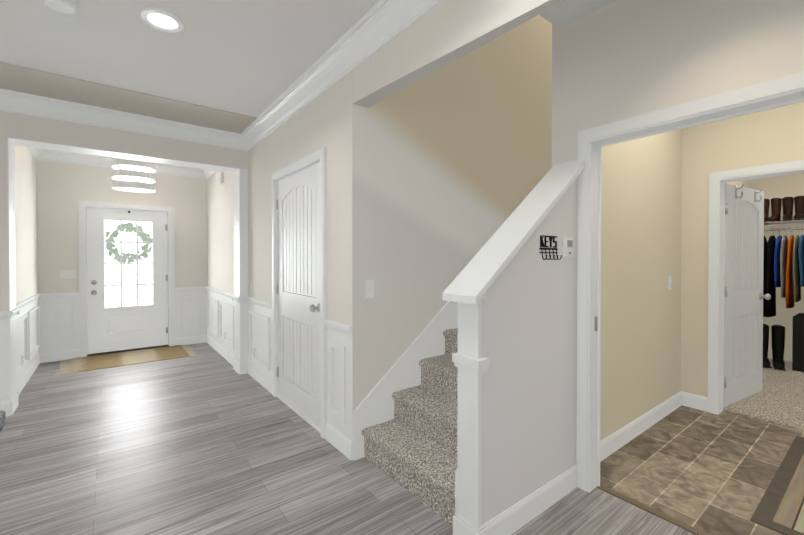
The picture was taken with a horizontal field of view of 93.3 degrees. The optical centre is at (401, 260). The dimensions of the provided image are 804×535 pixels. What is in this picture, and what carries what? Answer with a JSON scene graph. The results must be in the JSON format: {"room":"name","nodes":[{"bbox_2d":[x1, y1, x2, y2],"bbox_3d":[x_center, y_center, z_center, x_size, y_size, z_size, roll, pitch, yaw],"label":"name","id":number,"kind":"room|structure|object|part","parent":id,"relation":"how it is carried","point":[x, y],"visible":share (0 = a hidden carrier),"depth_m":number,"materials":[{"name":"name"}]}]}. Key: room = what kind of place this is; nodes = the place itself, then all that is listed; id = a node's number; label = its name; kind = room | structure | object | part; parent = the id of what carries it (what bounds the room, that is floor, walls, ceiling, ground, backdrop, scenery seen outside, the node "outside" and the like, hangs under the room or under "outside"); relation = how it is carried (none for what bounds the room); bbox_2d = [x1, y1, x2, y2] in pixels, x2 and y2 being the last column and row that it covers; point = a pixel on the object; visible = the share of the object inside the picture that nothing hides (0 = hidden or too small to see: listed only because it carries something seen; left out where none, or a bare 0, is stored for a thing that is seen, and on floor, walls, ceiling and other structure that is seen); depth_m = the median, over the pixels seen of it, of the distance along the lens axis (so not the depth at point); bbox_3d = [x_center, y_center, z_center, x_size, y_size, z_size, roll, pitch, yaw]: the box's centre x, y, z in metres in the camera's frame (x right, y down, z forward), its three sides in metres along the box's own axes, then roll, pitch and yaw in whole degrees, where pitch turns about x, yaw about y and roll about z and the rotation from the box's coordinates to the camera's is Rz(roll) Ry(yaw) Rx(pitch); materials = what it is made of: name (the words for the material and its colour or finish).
{"room":"entrance hallway","nodes":[
{"label":"entrance hallway","id":0,"kind":"room"},
{"bbox_2d":[0,0,615,133],"bbox_3d":[0.918,-1.414,0.891,11.100,0.112,8.650,0,1,-38],"label":"ceiling","id":1,"kind":"structure","parent":0,"point":[255,58],"depth_m":2.50,"materials":[{"name":"paint"}]},
{"bbox_2d":[42,0,76,13],"bbox_3d":[-1.801,-1.358,1.998,0.140,0.045,0.140,0,1,-38],"label":"smoke detector","id":2,"kind":"object","parent":1,"relation":"attached to","point":[66,6],"visible":1,"depth_m":1.99,"materials":[{"name":"white plastic"}]},
{"bbox_2d":[141,8,183,32],"bbox_3d":[-1.372,-1.376,2.177,0.210,0.012,0.210,0,1,-38],"label":"recessed light","id":3,"kind":"object","parent":1,"relation":"in","point":[161,19],"visible":0.98,"depth_m":2.17,"materials":[{"name":"white plastic"}]},
{"bbox_3d":[-1.372,-1.377,2.177,0.156,0.003,0.156,0,1,-38],"label":"lid","id":4,"kind":"part","parent":3,"relation":"part of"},
{"bbox_2d":[0,343,694,534],"bbox_3d":[-1.580,1.364,0.382,6.490,0.100,10.850,0,1,-38],"label":"floor","id":5,"kind":"structure","parent":0,"point":[208,440],"depth_m":2.33,"materials":[{"name":"grey wood"}]},
{"bbox_2d":[0,411,5,431],"bbox_3d":[-0.936,0.860,-0.569,1.757,0.925,2.565,0,1,-38],"label":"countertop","id":6,"kind":"structure","parent":5,"relation":"on","point":[2,418],"depth_m":0.95,"materials":[{"name":"stone"}]},
{"bbox_2d":[54,344,197,374],"bbox_3d":[-3.529,1.267,4.962,1.449,0.012,0.792,0,1,-38],"label":"rug","id":7,"kind":"object","parent":5,"relation":"on","point":[82,364],"visible":0.94,"depth_m":4.88,"materials":[{"name":"fabric"}]},
{"bbox_2d":[87,345,168,355],"bbox_3d":[-3.835,1.262,5.349,0.928,0.016,0.155,0,1,-38],"label":"threshold","id":8,"kind":"object","parent":5,"relation":"on","point":[102,353],"depth_m":5.29,"materials":[{"name":"brown metal"}]},
{"bbox_2d":[362,328,457,525],"bbox_3d":[1.681,-0.217,3.420,4.238,3.008,0.910,0,1,-38],"label":"stairs","id":9,"kind":"structure","parent":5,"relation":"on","point":[411,447],"depth_m":2.33,"materials":[{"name":"beige carpet"}]},
{"bbox_2d":[0,0,803,325],"bbox_3d":[0.277,-1.348,1.724,11.300,5.300,10.950,0,1,-38],"label":"wall","id":10,"kind":"structure","parent":0,"point":[616,60],"depth_m":2.70,"materials":[{"name":"beige paint"}]},
{"bbox_2d":[60,270,75,278],"bbox_3d":[-4.287,0.179,4.872,0.162,0.116,0.015,0,1,-38],"label":"light switch","id":11,"kind":"object","parent":10,"relation":"attached to","point":[67,274],"visible":1,"depth_m":4.87,"materials":[{"name":"white plastic"}]},
{"bbox_2d":[87,208,167,353],"bbox_3d":[-3.853,0.276,5.377,0.936,1.963,0.194,0,1,-38],"label":"entry door","id":12,"kind":"structure","parent":10,"relation":"attached to","point":[115,328],"depth_m":5.32,"materials":[{"name":"white paint"}]},
{"bbox_3d":[-3.856,0.045,5.367,0.556,1.205,0.004,0,1,-38],"label":"panel","id":13,"kind":"part","parent":12,"relation":"part of","materials":[{"name":"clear glass"}]},
{"bbox_2d":[105,222,152,262],"bbox_3d":[-3.892,-0.320,5.419,0.562,0.732,0.060,0,1,-38],"label":"wreath","id":14,"kind":"object","parent":12,"relation":"hanging from","point":[143,236],"depth_m":5.40,"materials":[{"name":"green plant"}]},
{"bbox_2d":[219,172,223,183],"bbox_3d":[-2.386,-1.087,5.008,0.038,0.140,0.120,0,1,-38],"label":"box","id":15,"kind":"object","parent":10,"relation":"attached to","point":[221,177],"visible":1,"depth_m":4.97,"materials":[{"name":"white plastic"}]},
{"bbox_2d":[276,162,319,428],"bbox_3d":[-0.870,0.266,3.213,0.184,2.019,0.974,0,1,-38],"label":"closet door","id":16,"kind":"structure","parent":10,"relation":"attached to","point":[298,285],"depth_m":3.17,"materials":[{"name":"white paint"}]},
{"bbox_2d":[352,15,551,410],"bbox_3d":[1.853,-1.364,4.115,5.485,5.290,0.004,0,1,-38],"label":"wall","id":17,"kind":"structure","parent":0,"point":[451,164],"depth_m":2.90,"materials":[{"name":"paint"}]},
{"bbox_2d":[365,280,373,297],"bbox_3d":[-0.212,0.191,2.532,0.070,0.116,0.015,0,1,-38],"label":"light switch","id":18,"kind":"object","parent":17,"relation":"attached to","point":[369,288],"visible":1,"depth_m":2.53,"materials":[{"name":"white plastic"}]},
{"bbox_2d":[0,0,803,534],"bbox_3d":[-0.109,-0.038,1.741,10.736,2.680,5.738,0,1,20],"label":"trim","id":19,"kind":"structure","parent":17,"relation":"attached to","point":[36,330],"depth_m":3.16,"materials":[{"name":"paint"}]},
{"bbox_2d":[594,316,596,330],"bbox_3d":[1.101,0.358,2.153,0.030,0.080,0.002,0,1,-38],"label":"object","id":20,"kind":"structure","parent":19,"relation":"attached to","point":[595,323],"depth_m":2.15,"materials":[{"name":"grey metal"}]},
{"bbox_2d":[353,301,457,460],"bbox_3d":[1.383,-0.518,3.749,4.285,3.604,0.022,0,1,-38],"label":"trim","id":21,"kind":"structure","parent":17,"relation":"attached to","point":[375,406],"depth_m":2.69,"materials":[{"name":"white paint"}]},
{"bbox_2d":[352,0,564,107],"bbox_3d":[1.651,-1.115,-0.018,0.120,0.494,6.310,0,1,-38],"label":"header beam","id":22,"kind":"structure","parent":0,"point":[443,33],"depth_m":1.82,"materials":[{"name":"beige paint"}]},
{"bbox_2d":[481,177,577,525],"bbox_3d":[0.646,0.376,1.982,0.838,1.848,0.115,0,1,-38],"label":"wall","id":23,"kind":"structure","parent":0,"point":[529,387],"depth_m":1.92,"materials":[{"name":"paint"}]},
{"bbox_2d":[449,325,457,514],"bbox_3d":[0.596,0.810,2.030,0.865,0.980,0.016,0,1,-38],"label":"trim","id":24,"kind":"structure","parent":23,"relation":"attached to","point":[450,326],"depth_m":1.77,"materials":[{"name":"white paint"}]},
{"bbox_2d":[442,160,584,534],"bbox_3d":[0.616,0.361,1.943,0.935,1.878,0.200,0,1,-38],"label":"trim","id":25,"kind":"structure","parent":23,"relation":"attached to","point":[468,287],"depth_m":1.73,"materials":[{"name":"white paint"}]},
{"bbox_2d":[539,235,561,259],"bbox_3d":[0.782,-0.066,1.986,0.162,0.128,0.038,0,1,-38],"label":"hanger","id":26,"kind":"object","parent":23,"relation":"attached to","point":[542,244],"visible":1,"depth_m":1.99,"materials":[{"name":"black metal"}]},
{"bbox_2d":[563,238,572,256],"bbox_3d":[0.925,-0.073,2.107,0.076,0.107,0.021,0,1,-38],"label":"sensor box","id":27,"kind":"object","parent":23,"relation":"attached to","point":[567,247],"visible":1,"depth_m":2.09,"materials":[{"name":"white plastic"}]},
{"bbox_2d":[597,484,709,534],"bbox_3d":[1.395,1.298,1.836,0.044,0.006,0.867,0,1,-38],"label":"trim","id":28,"kind":"structure","parent":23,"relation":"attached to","point":[678,523],"depth_m":1.96,"materials":[{"name":"brown"}]},
{"bbox_2d":[600,405,803,534],"bbox_3d":[3.082,1.357,1.244,1.950,0.100,4.130,0,1,-38],"label":"floor","id":29,"kind":"structure","parent":0,"point":[708,473],"depth_m":2.38,"materials":[{"name":"brown tile"}]},
{"bbox_2d":[750,436,803,534],"bbox_3d":[2.615,1.296,1.957,1.460,0.008,0.970,0,1,-38],"label":"mat","id":30,"kind":"object","parent":29,"relation":"on","point":[780,508],"visible":1,"depth_m":2.06,"materials":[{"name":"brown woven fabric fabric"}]},
{"bbox_2d":[600,102,803,440],"bbox_3d":[4.139,-1.351,2.047,4.585,5.300,4.350,0,1,-38],"label":"wall","id":31,"kind":"structure","parent":0,"point":[654,236],"depth_m":3.03,"materials":[{"name":"beige paint"}]},
{"bbox_2d":[668,276,671,289],"bbox_3d":[2.266,0.189,3.203,0.070,0.116,0.015,0,1,-38],"label":"switch plate","id":32,"kind":"object","parent":31,"relation":"attached to","point":[669,282],"visible":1,"depth_m":3.19,"materials":[{"name":"white plastic"}]},
{"bbox_2d":[723,183,770,407],"bbox_3d":[3.148,0.299,3.456,0.853,1.935,0.209,0,1,-38],"label":"closet door","id":33,"kind":"structure","parent":31,"relation":"attached to","point":[744,296],"depth_m":3.46,"materials":[{"name":"white paint"}]},
{"bbox_2d":[764,220,803,230],"bbox_3d":[5.473,-0.397,3.566,0.419,0.126,3.322,0,1,-38],"label":"wire closet shelf","id":34,"kind":"object","parent":31,"relation":"attached to","point":[786,222],"visible":0.54,"depth_m":4.57,"materials":[{"name":"white metal"}]},
{"bbox_2d":[764,198,781,221],"bbox_3d":[4.564,-0.624,4.723,0.304,0.306,0.212,0,1,-38],"label":"boots","id":35,"kind":"object","parent":34,"relation":"on","point":[776,203],"visible":0.77,"depth_m":4.70,"materials":[{"name":"leather"}]},
{"bbox_2d":[768,226,803,239],"bbox_3d":[4.839,-0.323,4.299,0.382,0.161,1.122,0,1,-38],"label":"clothes hanger","id":36,"kind":"object","parent":34,"relation":"hanging from","point":[785,230],"visible":0.42,"depth_m":4.55,"materials":[{"name":"white metal"}]},
{"bbox_2d":[763,236,766,316],"bbox_3d":[4.499,0.195,4.745,0.520,1.000,0.095,0,1,-38],"label":"hanging clothes","id":37,"kind":"object","parent":36,"relation":"hanging from","point":[765,251],"visible":0.21,"depth_m":4.68,"materials":[{"name":"fabric"}]},
{"bbox_2d":[764,236,775,316],"bbox_3d":[4.552,0.186,4.676,0.520,0.980,0.083,0,1,-38],"label":"hanging clothes","id":38,"kind":"object","parent":36,"relation":"hanging from","point":[770,304],"visible":0.85,"depth_m":4.56,"materials":[{"name":"fabric"}]},
{"bbox_2d":[773,235,781,286],"bbox_3d":[4.593,0.006,4.621,0.478,0.620,0.053,0,1,-38],"label":"hanging clothes","id":39,"kind":"object","parent":36,"relation":"hanging from","point":[777,280],"visible":0.71,"depth_m":4.51,"materials":[{"name":"fabric"}]},
{"bbox_2d":[780,235,787,297],"bbox_3d":[4.624,0.067,4.582,0.458,0.740,0.051,0,1,-38],"label":"hanging clothes","id":40,"kind":"object","parent":36,"relation":"hanging from","point":[783,250],"visible":0.79,"depth_m":4.48,"materials":[{"name":"fabric"}]},
{"bbox_2d":[785,235,794,308],"bbox_3d":[4.654,0.127,4.543,0.478,0.860,0.056,0,1,-38],"label":"hanging clothes","id":41,"kind":"object","parent":36,"relation":"hanging from","point":[789,288],"visible":0.75,"depth_m":4.44,"materials":[{"name":"fabric"}]},
{"bbox_2d":[792,235,800,301],"bbox_3d":[4.688,0.087,4.499,0.458,0.780,0.050,0,1,-38],"label":"hanging clothes","id":42,"kind":"object","parent":36,"relation":"hanging from","point":[796,284],"visible":0.88,"depth_m":4.40,"materials":[{"name":"fabric"}]},
{"bbox_2d":[798,235,803,286],"bbox_3d":[4.716,-0.002,4.462,0.458,0.600,0.052,0,1,-38],"label":"hanging clothes","id":43,"kind":"object","parent":36,"relation":"hanging from","point":[801,254],"visible":1,"depth_m":4.35,"materials":[{"name":"fabric"}]},
{"bbox_2d":[782,196,803,220],"bbox_3d":[4.700,-0.622,4.563,0.305,0.306,0.207,0,1,-38],"label":"boots","id":44,"kind":"object","parent":34,"relation":"on","point":[789,202],"visible":0.94,"depth_m":4.57,"materials":[{"name":"leather"}]},
{"bbox_2d":[723,358,803,430],"bbox_3d":[4.878,1.337,2.690,2.660,0.114,4.230,0,1,-38],"label":"floor","id":45,"kind":"structure","parent":0,"point":[778,399],"depth_m":3.42,"materials":[{"name":"beige carpet"}]},
{"bbox_2d":[763,324,785,370],"bbox_3d":[4.356,1.019,4.484,0.354,0.490,0.290,0,1,-38],"label":"boot","id":46,"kind":"object","parent":45,"relation":"on","point":[778,338],"visible":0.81,"depth_m":4.47,"materials":[{"name":"black leather"}]},
{"bbox_2d":[792,313,803,371],"bbox_3d":[4.785,0.955,4.350,0.497,0.620,0.380,0,1,-38],"label":"base cabinet","id":47,"kind":"object","parent":45,"relation":"on","point":[798,345],"visible":1,"depth_m":4.32,"materials":[{"name":"black"}]},
{"bbox_3d":[-3.216,-1.453,4.555,2.140,0.100,2.200,0,1,-38],"label":"ceiling","id":48,"kind":"structure","parent":0,"visible":0},
{"bbox_2d":[111,158,155,192],"bbox_3d":[-3.231,-1.125,4.578,0.436,0.556,0.436,0,1,-38],"label":"pendant light","id":49,"kind":"object","parent":48,"relation":"hanging from","point":[133,178],"visible":0.94,"depth_m":4.48,"materials":[{"name":"white glass"}]},
{"bbox_3d":[-3.231,-0.854,4.580,0.424,0.006,0.424,0,1,-38],"label":"lamp shade","id":50,"kind":"part","parent":49,"relation":"part of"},
{"label":"outside","id":51,"kind":"structure","parent":0,"visible":0},
{"bbox_2d":[104,220,152,307],"bbox_3d":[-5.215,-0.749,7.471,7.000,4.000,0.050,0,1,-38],"label":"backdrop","id":52,"kind":"structure","parent":51,"point":[114,274],"depth_m":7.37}
]}

